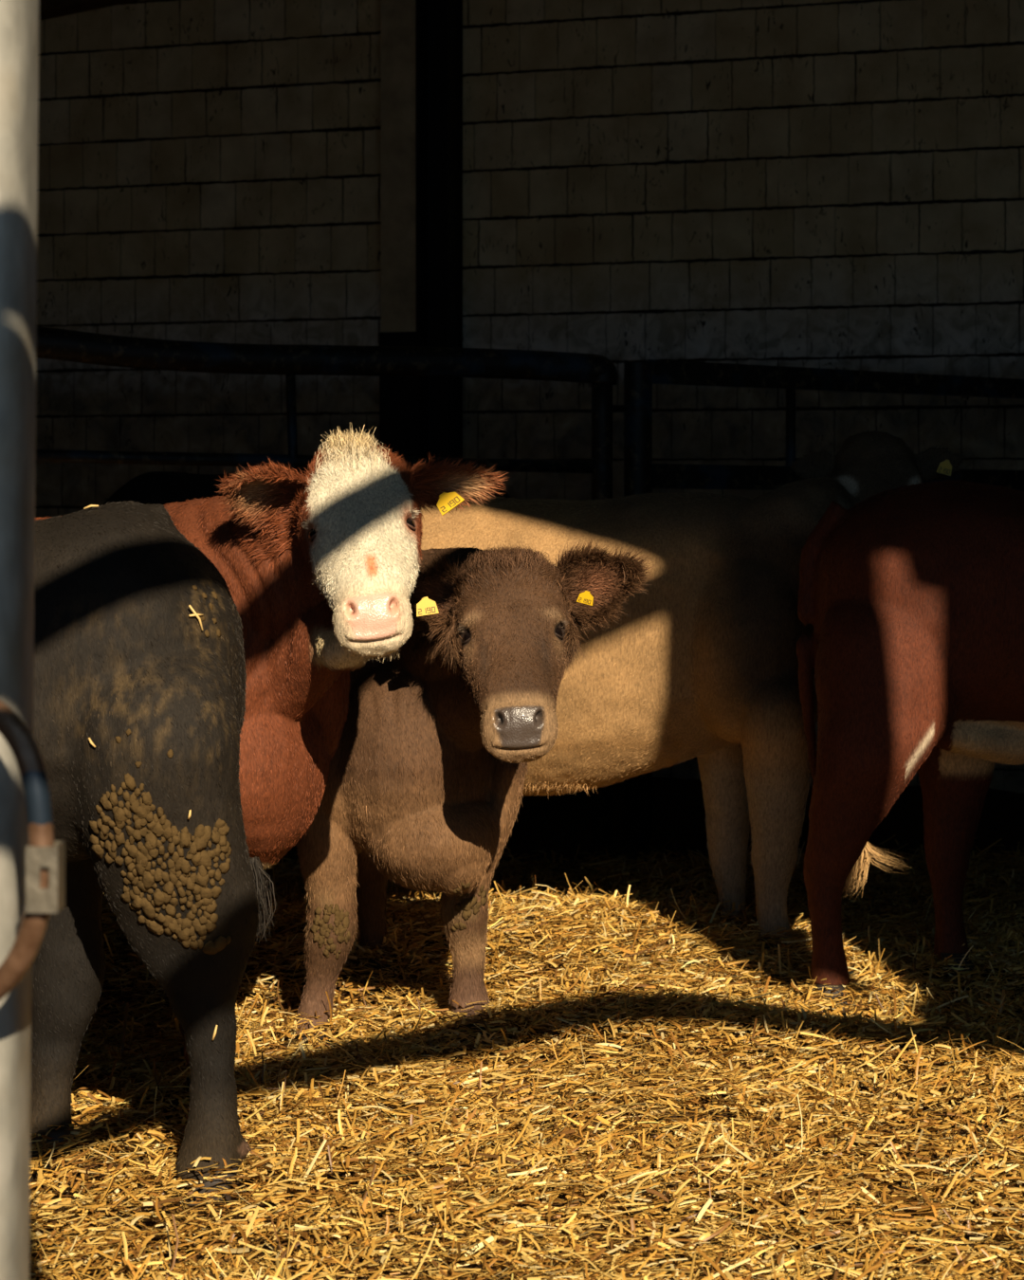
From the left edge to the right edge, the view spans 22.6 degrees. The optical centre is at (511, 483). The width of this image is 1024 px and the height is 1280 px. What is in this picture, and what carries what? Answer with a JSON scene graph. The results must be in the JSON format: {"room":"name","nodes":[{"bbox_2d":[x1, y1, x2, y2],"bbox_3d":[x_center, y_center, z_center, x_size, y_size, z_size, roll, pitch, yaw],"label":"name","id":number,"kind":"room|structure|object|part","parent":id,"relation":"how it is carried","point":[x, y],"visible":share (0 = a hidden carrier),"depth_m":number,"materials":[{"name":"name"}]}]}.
{"room":"cattle barn","nodes":[
{"label":"cattle barn","id":0,"kind":"room"},
{"bbox_2d":[29,777,1023,1279],"bbox_3d":[0.000,1.344,7.500,12.000,0.199,14.000,0,0,0],"label":"floor","id":1,"kind":"structure","parent":0,"point":[561,823],"depth_m":6.45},
{"bbox_2d":[0,0,65,1279],"bbox_3d":[-0.534,-0.190,2.499,0.183,3.220,0.309,0,0,-12],"label":"gate post","id":2,"kind":"object","parent":1,"relation":"on","point":[32,865],"visible":1,"depth_m":2.52,"materials":[{"name":"metal"}]},
{"bbox_3d":[-0.554,-0.190,2.572,0.167,3.220,0.144,0,0,0],"label":"post","id":3,"kind":"part","parent":2,"relation":"part of","materials":[{"name":"grey metal"}]},
{"bbox_2d":[100,458,511,506],"bbox_3d":[-0.389,0.681,8.690,2.201,1.528,0.659,0,0,-2],"label":"cow","id":4,"kind":"object","parent":1,"relation":"on","point":[163,487],"visible":0.03,"depth_m":8.51},
{"bbox_2d":[35,326,617,844],"bbox_3d":[-0.811,0.406,9.480,2.546,1.960,0.124,0,0,-18],"label":"gate","id":5,"kind":"object","parent":1,"relation":"on","point":[598,371],"visible":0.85,"depth_m":9.49,"materials":[{"name":"black metal"}]},
{"bbox_3d":[-0.844,-0.084,9.469,2.474,0.090,0.060,0,0,-18],"label":"rail","id":6,"kind":"part","parent":5,"relation":"part of","materials":[{"name":"black metal"}]},
{"bbox_3d":[-0.811,-0.477,9.480,2.546,0.194,0.124,0,0,-18],"label":"rail","id":7,"kind":"part","parent":5,"relation":"part of","materials":[{"name":"black metal"}]},
{"bbox_3d":[0.346,0.496,9.845,0.080,1.779,0.082,0,0,0],"label":"post","id":8,"kind":"part","parent":5,"relation":"part of","materials":[{"name":"black metal"}]},
{"bbox_2d":[29,834,1023,1279],"bbox_3d":[-0.015,1.274,6.048,8.091,0.303,6.964,0,0,0],"label":"bedding","id":9,"kind":"object","parent":1,"relation":"on","point":[620,901],"visible":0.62,"depth_m":5.72,"materials":[{"name":"yellow plant"}]},
{"bbox_2d":[30,500,278,1205],"bbox_3d":[-1.755,0.727,5.221,2.523,1.416,0.682,0,0,0],"label":"cow","id":10,"kind":"object","parent":9,"relation":"on","point":[120,662],"visible":0.92,"depth_m":4.99},
{"bbox_2d":[83,504,98,509],"bbox_3d":[-0.844,0.047,5.134,0.030,0.010,0.005,0,0,0],"label":"stalk","id":11,"kind":"object","parent":10,"relation":"on","point":[90,505],"visible":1,"depth_m":5.13,"materials":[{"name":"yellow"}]},
{"bbox_2d":[188,604,203,630],"bbox_3d":[-0.618,0.263,5.029,0.013,0.051,0.037,0,0,44],"label":"stalk","id":12,"kind":"object","parent":10,"relation":"on","point":[190,606],"visible":1,"depth_m":5.03,"materials":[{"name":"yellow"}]},
{"bbox_2d":[211,1024,218,1040],"bbox_3d":[-0.583,1.077,5.020,0.012,0.030,0.007,0,0,0],"label":"stalk","id":13,"kind":"object","parent":10,"relation":"on","point":[215,1029],"visible":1,"depth_m":5.02,"materials":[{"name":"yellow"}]},
{"bbox_2d":[35,421,509,1092],"bbox_3d":[-1.002,0.657,5.891,2.065,1.556,0.829,0,0,18],"label":"cow","id":14,"kind":"object","parent":9,"relation":"on","point":[320,567],"visible":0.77,"depth_m":5.57},
{"bbox_2d":[289,535,657,1054],"bbox_3d":[-0.338,0.777,6.621,0.658,1.323,1.919,0,0,-26],"label":"cow","id":15,"kind":"object","parent":9,"relation":"on","point":[428,769],"visible":0.77,"depth_m":6.17},
{"bbox_2d":[420,430,968,956],"bbox_3d":[0.327,0.615,7.658,2.091,1.560,0.731,0,0,6],"label":"cow","id":16,"kind":"object","parent":9,"relation":"on","point":[701,663],"visible":0.53,"depth_m":7.41},
{"bbox_2d":[796,479,1023,1016],"bbox_3d":[2.111,0.645,6.942,2.669,1.539,0.681,0,0,3],"label":"cow","id":17,"kind":"object","parent":9,"relation":"on","point":[912,595],"visible":0.98,"depth_m":6.76},
{"bbox_2d":[35,0,1023,792],"bbox_3d":[0.042,-1.850,12.268,15.000,6.700,0.251,0,0,20],"label":"wall","id":18,"kind":"structure","parent":0,"point":[822,184],"depth_m":12.05,"materials":[{"name":"wood"}]},
{"bbox_2d":[38,0,139,20],"bbox_3d":[-1.726,-2.550,12.697,2.394,0.500,0.180,0,0,20],"label":"beam","id":19,"kind":"structure","parent":18,"relation":"attached to","point":[48,9],"depth_m":12.82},
{"bbox_2d":[380,0,416,331],"bbox_3d":[-0.505,-1.800,12.252,0.197,6.600,0.190,0,0,20],"label":"pillar","id":20,"kind":"structure","parent":18,"relation":"attached to","point":[397,17],"depth_m":12.18,"materials":[{"name":"wood"}]},
{"bbox_2d":[379,0,462,457],"bbox_3d":[-0.434,-1.800,12.211,0.358,6.600,0.220,0,0,20],"label":"pillar","id":21,"kind":"structure","parent":18,"relation":"attached to","point":[420,416],"depth_m":12.16,"materials":[{"name":"black metal"}]},
{"bbox_2d":[612,359,1023,841],"bbox_3d":[2.086,0.457,10.856,3.986,1.886,0.127,0,0,-29],"label":"gate","id":22,"kind":"object","parent":18,"relation":"attached to","point":[641,475],"visible":0.7,"depth_m":10.18,"materials":[{"name":"black metal"}]},
{"bbox_3d":[0.490,0.463,9.950,0.107,1.876,0.110,0,0,0],"label":"hinge post","id":23,"kind":"part","parent":22,"relation":"part of","materials":[{"name":"black metal"}]},
{"bbox_3d":[2.184,-0.409,10.911,3.762,0.154,0.044,0,0,-28],"label":"rail","id":24,"kind":"part","parent":22,"relation":"part of","materials":[{"name":"black metal"}]},
{"bbox_3d":[2.184,-0.008,10.911,3.762,0.140,0.044,0,0,-28],"label":"rail","id":25,"kind":"part","parent":22,"relation":"part of","materials":[{"name":"black metal"}]}
]}

